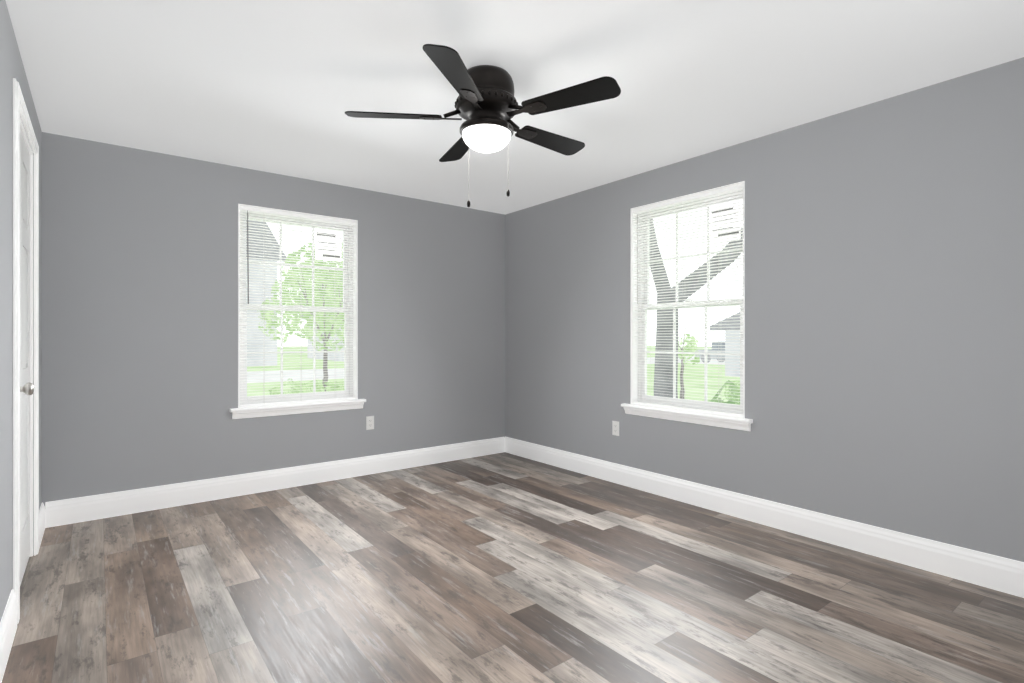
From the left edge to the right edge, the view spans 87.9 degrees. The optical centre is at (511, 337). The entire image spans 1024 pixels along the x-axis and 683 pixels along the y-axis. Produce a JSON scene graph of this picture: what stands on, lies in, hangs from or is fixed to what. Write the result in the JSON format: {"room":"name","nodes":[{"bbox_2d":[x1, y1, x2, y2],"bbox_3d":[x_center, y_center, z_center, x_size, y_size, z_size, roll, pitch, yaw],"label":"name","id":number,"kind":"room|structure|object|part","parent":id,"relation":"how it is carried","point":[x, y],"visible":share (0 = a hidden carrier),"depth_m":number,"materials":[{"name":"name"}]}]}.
{"room":"empty bedroom","nodes":[
{"label":"empty bedroom","id":0,"kind":"room"},
{"bbox_2d":[0,0,41,621],"bbox_3d":[-1.561,-0.050,1.425,0.160,2.440,4.560,0,0,-38],"label":"wall","id":1,"kind":"structure","parent":0,"point":[11,64],"depth_m":2.07,"materials":[{"name":"grey paint"}]},
{"bbox_2d":[0,589,16,682],"bbox_3d":[-1.051,1.092,0.913,0.017,0.156,3.125,0,0,-38],"label":"baseboard","id":2,"kind":"structure","parent":1,"relation":"attached to","point":[8,624],"depth_m":1.95,"materials":[{"name":"white paint"}]},
{"bbox_2d":[13,78,38,623],"bbox_3d":[-2.360,0.057,2.501,0.214,2.227,0.950,0,0,-38],"label":"door","id":3,"kind":"structure","parent":1,"relation":"in","point":[24,388],"depth_m":2.59,"materials":[{"name":"white paint"}]},
{"bbox_3d":[-2.343,0.091,2.514,0.035,2.137,0.794,0,0,-38],"label":"panel","id":4,"kind":"part","parent":3,"relation":"part of","materials":[{"name":"white paint"}]},
{"bbox_3d":[-2.099,0.220,2.284,0.068,0.066,0.066,0,0,-38],"label":"knob","id":5,"kind":"part","parent":3,"relation":"part of","materials":[{"name":"silver metal"}]},
{"bbox_2d":[39,502,44,548],"bbox_3d":[-2.753,1.092,3.104,0.017,0.156,0.445,0,0,-38],"label":"baseboard","id":6,"kind":"structure","parent":1,"relation":"attached to","point":[42,507],"depth_m":3.11,"materials":[{"name":"white paint"}]},
{"bbox_2d":[42,132,504,505],"bbox_3d":[-1.532,-0.050,4.436,3.900,2.440,0.160,0,0,-38],"label":"wall","id":7,"kind":"structure","parent":0,"point":[140,247],"depth_m":3.81,"materials":[{"name":"grey paint"}]},
{"bbox_2d":[45,437,504,527],"bbox_3d":[-1.478,1.092,4.366,3.546,0.156,0.017,0,0,-38],"label":"baseboard","id":8,"kind":"structure","parent":7,"relation":"attached to","point":[94,507],"depth_m":3.97,"materials":[{"name":"white paint"}]},
{"bbox_2d":[238,204,357,407],"bbox_3d":[-1.718,-0.239,4.289,0.918,1.519,0.154,0,0,-38],"label":"window","id":9,"kind":"structure","parent":7,"relation":"in","point":[354,378],"depth_m":4.50,"materials":[{"name":"white paint"}]},
{"bbox_2d":[242,214,348,401],"bbox_3d":[-1.738,-0.236,4.314,0.836,1.444,0.066,0,0,-38],"label":"sash","id":10,"kind":"object","parent":9,"relation":"attached to","point":[244,350],"depth_m":4.28,"materials":[{"name":"white plastic"}]},
{"bbox_2d":[315,231,340,261],"bbox_3d":[-1.547,-0.772,4.480,0.219,0.240,0.001,0,0,-38],"label":"label","id":11,"kind":"object","parent":10,"relation":"attached to","point":[315,231],"depth_m":4.47,"materials":[{"name":"white paper"}]},
{"bbox_2d":[240,206,355,406],"bbox_3d":[-1.682,-0.236,4.242,0.888,1.503,0.042,0,0,-38],"label":"blind","id":12,"kind":"object","parent":9,"relation":"attached to","point":[242,208],"depth_m":4.22,"materials":[{"name":"white plastic"}]},
{"bbox_2d":[366,416,373,429],"bbox_3d":[-1.220,0.730,4.572,0.070,0.115,0.007,0,0,-38],"label":"outlet","id":13,"kind":"object","parent":7,"relation":"attached to","point":[369,419],"visible":1,"depth_m":4.57,"materials":[{"name":"white plastic"}]},
{"bbox_2d":[230,399,365,418],"bbox_3d":[-1.679,0.560,4.238,1.030,0.080,0.123,0,0,-38],"label":"window sill","id":14,"kind":"structure","parent":0,"point":[334,405],"depth_m":4.17,"materials":[{"name":"white wood"}]},
{"bbox_2d":[2,452,1023,682],"bbox_3d":[-0.084,1.230,2.572,3.900,0.120,4.880,0,0,-38],"label":"floor","id":15,"kind":"structure","parent":0,"point":[504,567],"depth_m":2.44,"materials":[{"name":"laminate"}]},
{"bbox_2d":[5,0,1023,214],"bbox_3d":[-0.084,-1.330,2.572,3.900,0.120,4.880,0,0,-38],"label":"ceiling","id":16,"kind":"structure","parent":0,"point":[269,86],"depth_m":2.54,"materials":[{"name":"white paint"}]},
{"bbox_2d":[345,44,620,206],"bbox_3d":[-0.094,-0.940,2.606,1.244,0.658,1.283,0,0,-38],"label":"ceiling fan","id":17,"kind":"object","parent":16,"relation":"hanging from","point":[486,100],"depth_m":2.46,"materials":[{"name":"black metal"}]},
{"bbox_2d":[621,403,752,430],"bbox_3d":[1.229,0.560,3.821,0.123,0.080,1.050,0,0,-38],"label":"window sill","id":18,"kind":"structure","parent":0,"point":[718,420],"depth_m":3.72,"materials":[{"name":"white wood"}]},
{"bbox_2d":[505,57,1023,561],"bbox_3d":[1.392,-0.050,3.720,0.160,2.440,4.560,0,0,-38],"label":"wall","id":19,"kind":"structure","parent":0,"point":[884,239],"depth_m":2.97,"materials":[{"name":"grey paint"}]},
{"bbox_2d":[612,421,618,435],"bbox_3d":[0.838,0.730,4.296,0.007,0.115,0.070,0,0,-38],"label":"outlet","id":20,"kind":"object","parent":19,"relation":"attached to","point":[615,424],"visible":1,"depth_m":4.29,"materials":[{"name":"white plastic"}]},
{"bbox_2d":[630,181,744,417],"bbox_3d":[1.280,-0.249,3.861,0.154,1.539,0.938,0,0,-38],"label":"window","id":21,"kind":"structure","parent":19,"relation":"in","point":[633,361],"depth_m":4.18,"materials":[{"name":"white paint"}]},
{"bbox_2d":[633,183,742,416],"bbox_3d":[1.234,-0.246,3.825,0.042,1.523,0.908,0,0,-38],"label":"blind","id":22,"kind":"object","parent":21,"relation":"attached to","point":[739,187],"depth_m":3.78,"materials":[{"name":"white plastic"}]},
{"bbox_2d":[641,193,742,410],"bbox_3d":[1.306,-0.246,3.880,0.066,1.464,0.856,0,0,-38],"label":"sash","id":23,"kind":"object","parent":21,"relation":"attached to","point":[643,355],"depth_m":3.91,"materials":[{"name":"white plastic"}]},
{"bbox_2d":[710,203,739,242],"bbox_3d":[1.476,-0.792,3.684,0.001,0.240,0.225,0,0,-38],"label":"label","id":24,"kind":"object","parent":23,"relation":"attached to","point":[739,203],"depth_m":3.68,"materials":[{"name":"white paper"}]},
{"bbox_2d":[504,437,1023,597],"bbox_3d":[1.323,1.092,3.666,0.017,0.156,4.560,0,0,-38],"label":"baseboard","id":25,"kind":"structure","parent":19,"relation":"attached to","point":[994,572],"depth_m":3.10,"materials":[{"name":"white paint"}]},
{"label":"outside","id":26,"kind":"structure","parent":0,"visible":0},
{"bbox_2d":[246,219,742,404],"bbox_3d":[-3.594,-3.140,28.618,150.000,10.120,170.000,0,0,-38],"label":"outdoor view","id":27,"kind":"structure","parent":26,"point":[729,362],"depth_m":18.03,"materials":[{"name":"green plant"}]}
]}

